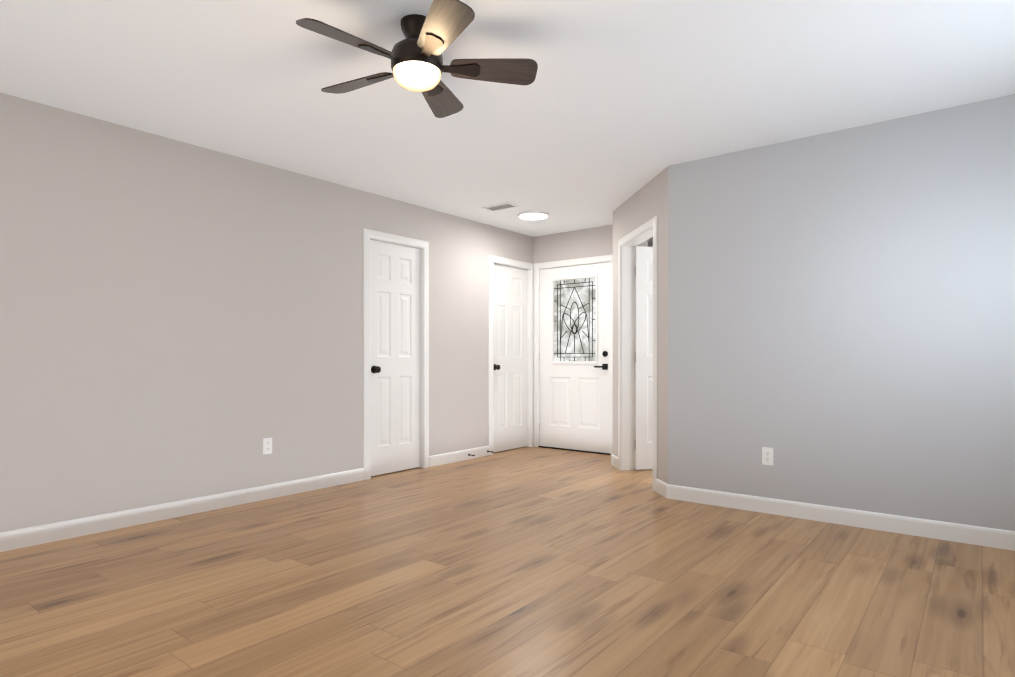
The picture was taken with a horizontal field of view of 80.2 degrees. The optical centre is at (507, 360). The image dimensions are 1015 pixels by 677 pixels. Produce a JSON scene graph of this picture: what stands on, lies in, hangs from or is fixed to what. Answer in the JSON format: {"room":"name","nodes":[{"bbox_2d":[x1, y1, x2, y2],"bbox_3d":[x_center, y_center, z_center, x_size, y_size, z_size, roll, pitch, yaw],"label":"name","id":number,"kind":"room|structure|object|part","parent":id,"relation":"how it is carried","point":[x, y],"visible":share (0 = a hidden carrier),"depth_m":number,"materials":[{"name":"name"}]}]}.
{"room":"empty living room","nodes":[
{"label":"empty living room","id":0,"kind":"room"},
{"bbox_2d":[0,446,1014,676],"bbox_3d":[0.236,1.005,3.320,6.800,0.001,9.000,0,0,38],"label":"floor","id":1,"kind":"structure","parent":0,"point":[525,561],"depth_m":2.65,"materials":[{"name":"brown wood"}]},
{"bbox_2d":[538,446,610,454],"bbox_3d":[0.757,0.984,6.666,0.954,0.014,0.132,0,0,38],"label":"front door threshold sill","id":2,"kind":"structure","parent":1,"relation":"on","point":[575,450],"depth_m":6.58,"materials":[{"name":"grey metal"}]},
{"bbox_2d":[0,93,1014,531],"bbox_3d":[0.441,-0.233,3.332,4.940,2.475,7.720,0,0,38],"label":"wall","id":3,"kind":"structure","parent":0,"point":[836,319],"depth_m":3.78,"materials":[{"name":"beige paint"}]},
{"bbox_2d":[0,468,363,551],"bbox_3d":[-2.446,0.954,3.451,0.014,0.101,4.039,0,0,38],"label":"baseboard","id":4,"kind":"structure","parent":3,"relation":"attached to","point":[46,533],"depth_m":3.79,"materials":[{"name":"white paint"}]},
{"bbox_2d":[263,438,271,454],"bbox_3d":[-1.734,0.619,4.364,0.007,0.115,0.070,0,0,38],"label":"outlet","id":5,"kind":"object","parent":3,"relation":"attached to","point":[267,445],"visible":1,"depth_m":4.36,"materials":[{"name":"white plastic"}]},
{"bbox_2d":[370,239,419,475],"bbox_3d":[-0.987,-0.023,5.351,0.101,2.022,0.607,0,0,38],"label":"closet door","id":6,"kind":"structure","parent":3,"relation":"in","point":[395,345],"depth_m":5.36,"materials":[{"name":"white paint"}]},
{"bbox_3d":[-1.119,0.076,5.155,0.066,0.068,0.068,0,0,38],"label":"knob","id":7,"kind":"part","parent":6,"relation":"part of","materials":[{"name":"black metal"}]},
{"bbox_2d":[429,446,488,466],"bbox_3d":[-0.464,0.943,5.981,0.014,0.101,0.875,0,0,38],"label":"baseboard","id":8,"kind":"structure","parent":3,"relation":"attached to","point":[445,458],"depth_m":5.93,"materials":[{"name":"white paint"}]},
{"bbox_2d":[493,263,526,451],"bbox_3d":[0.036,-0.028,6.657,0.101,2.022,0.661,0,0,38],"label":"closet door","id":9,"kind":"structure","parent":3,"relation":"in","point":[510,345],"depth_m":6.67,"materials":[{"name":"white paint"}]},
{"bbox_3d":[-0.112,0.071,6.440,0.066,0.068,0.068,0,0,38],"label":"knob","id":10,"kind":"part","parent":9,"relation":"part of","materials":[{"name":"black metal"}]},
{"bbox_2d":[539,262,610,452],"bbox_3d":[0.721,-0.028,6.623,0.924,2.022,0.092,0,0,38],"label":"entry door","id":11,"kind":"structure","parent":3,"relation":"in","point":[575,357],"depth_m":6.62,"materials":[{"name":"white paint"}]},
{"bbox_3d":[0.986,-0.003,6.393,0.145,0.198,0.056,0,0,38],"label":"handle","id":12,"kind":"part","parent":11,"relation":"part of","materials":[{"name":"black metal"}]},
{"bbox_2d":[611,454,617,467],"bbox_3d":[1.113,0.944,5.893,0.034,0.101,0.669,0,0,38],"label":"baseboard","id":13,"kind":"structure","parent":3,"relation":"attached to","point":[614,459],"depth_m":5.64,"materials":[{"name":"white paint"}]},
{"bbox_2d":[634,246,652,469],"bbox_3d":[1.554,-0.023,5.543,0.822,2.022,0.167,0,0,-10],"label":"open bedroom door","id":14,"kind":"structure","parent":3,"relation":"in","point":[643,444],"depth_m":5.47,"materials":[{"name":"white paint"}]},
{"bbox_2d":[762,447,772,464],"bbox_3d":[1.708,0.628,3.959,0.070,0.115,0.007,0,0,38],"label":"outlet","id":15,"kind":"object","parent":3,"relation":"attached to","point":[767,455],"visible":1,"depth_m":3.96,"materials":[{"name":"white plastic"}]},
{"bbox_2d":[656,478,1014,550],"bbox_3d":[2.056,0.953,3.699,2.563,0.101,0.038,0,0,38],"label":"baseboard","id":16,"kind":"structure","parent":3,"relation":"attached to","point":[913,526],"depth_m":3.66,"materials":[{"name":"white paint"}]},
{"bbox_2d":[0,0,1014,236],"bbox_3d":[0.236,-1.410,3.310,6.800,0.001,9.000,0,0,38],"label":"ceiling","id":17,"kind":"structure","parent":0,"point":[606,113],"depth_m":3.06,"materials":[{"name":"white paint"}]},
{"bbox_2d":[296,0,537,117],"bbox_3d":[-0.403,-1.272,2.514,0.971,0.270,0.972,0,0,38],"label":"ceiling fan","id":18,"kind":"object","parent":17,"relation":"hanging from","point":[415,56],"visible":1,"depth_m":2.46,"materials":[{"name":"brown wood"}]},
{"label":"blade","id":19,"kind":"part","parent":18,"relation":"part of","materials":[{"name":"brown wood"}]},
{"label":"blade","id":20,"kind":"part","parent":18,"relation":"part of","materials":[{"name":"brown wood"}]},
{"label":"arm","id":21,"kind":"part","parent":18,"relation":"part of"},
{"bbox_3d":[-0.528,-1.224,2.603,0.177,0.004,0.076,0,16,29],"label":"arm","id":22,"kind":"part","parent":18,"relation":"part of"},
{"bbox_3d":[-0.377,-1.170,2.517,0.200,0.066,0.200,0,0,38],"label":"lamp shade","id":23,"kind":"part","parent":18,"relation":"part of","materials":[{"name":"white glass"}]},
{"label":"arm","id":24,"kind":"part","parent":18,"relation":"part of"},
{"bbox_3d":[-0.342,-1.224,2.687,0.076,0.004,0.177,-16,-3,11],"label":"arm","id":25,"kind":"part","parent":18,"relation":"part of"},
{"bbox_3d":[-0.315,-1.230,2.832,0.150,0.006,0.369,-16,-3,11],"label":"blade","id":26,"kind":"part","parent":18,"relation":"part of","materials":[{"name":"brown wood"}]},
{"bbox_3d":[-0.243,-1.228,2.226,0.150,0.006,0.369,17,-7,-24],"label":"blade","id":27,"kind":"part","parent":18,"relation":"part of","materials":[{"name":"brown wood"}]},
{"bbox_3d":[-0.205,-1.224,2.536,0.177,0.004,0.076,0,-16,-7],"label":"arm","id":28,"kind":"part","parent":18,"relation":"part of"},
{"label":"blade","id":29,"kind":"part","parent":18,"relation":"part of","materials":[{"name":"brown wood"}]},
{"bbox_2d":[483,202,518,211],"bbox_3d":[-0.062,-1.414,5.564,0.310,0.010,0.160,0,0,38],"label":"ceiling vent","id":30,"kind":"object","parent":17,"relation":"in","point":[503,206],"visible":0.98,"depth_m":5.55,"materials":[{"name":"white metal"}]},
{"bbox_2d":[518,210,548,219],"bbox_3d":[0.250,-1.404,5.834,0.300,0.034,0.300,0,0,38],"label":"recessed light","id":31,"kind":"object","parent":17,"relation":"in","point":[533,214],"visible":1,"depth_m":5.77,"materials":[{"name":"white plastic"}]}
]}

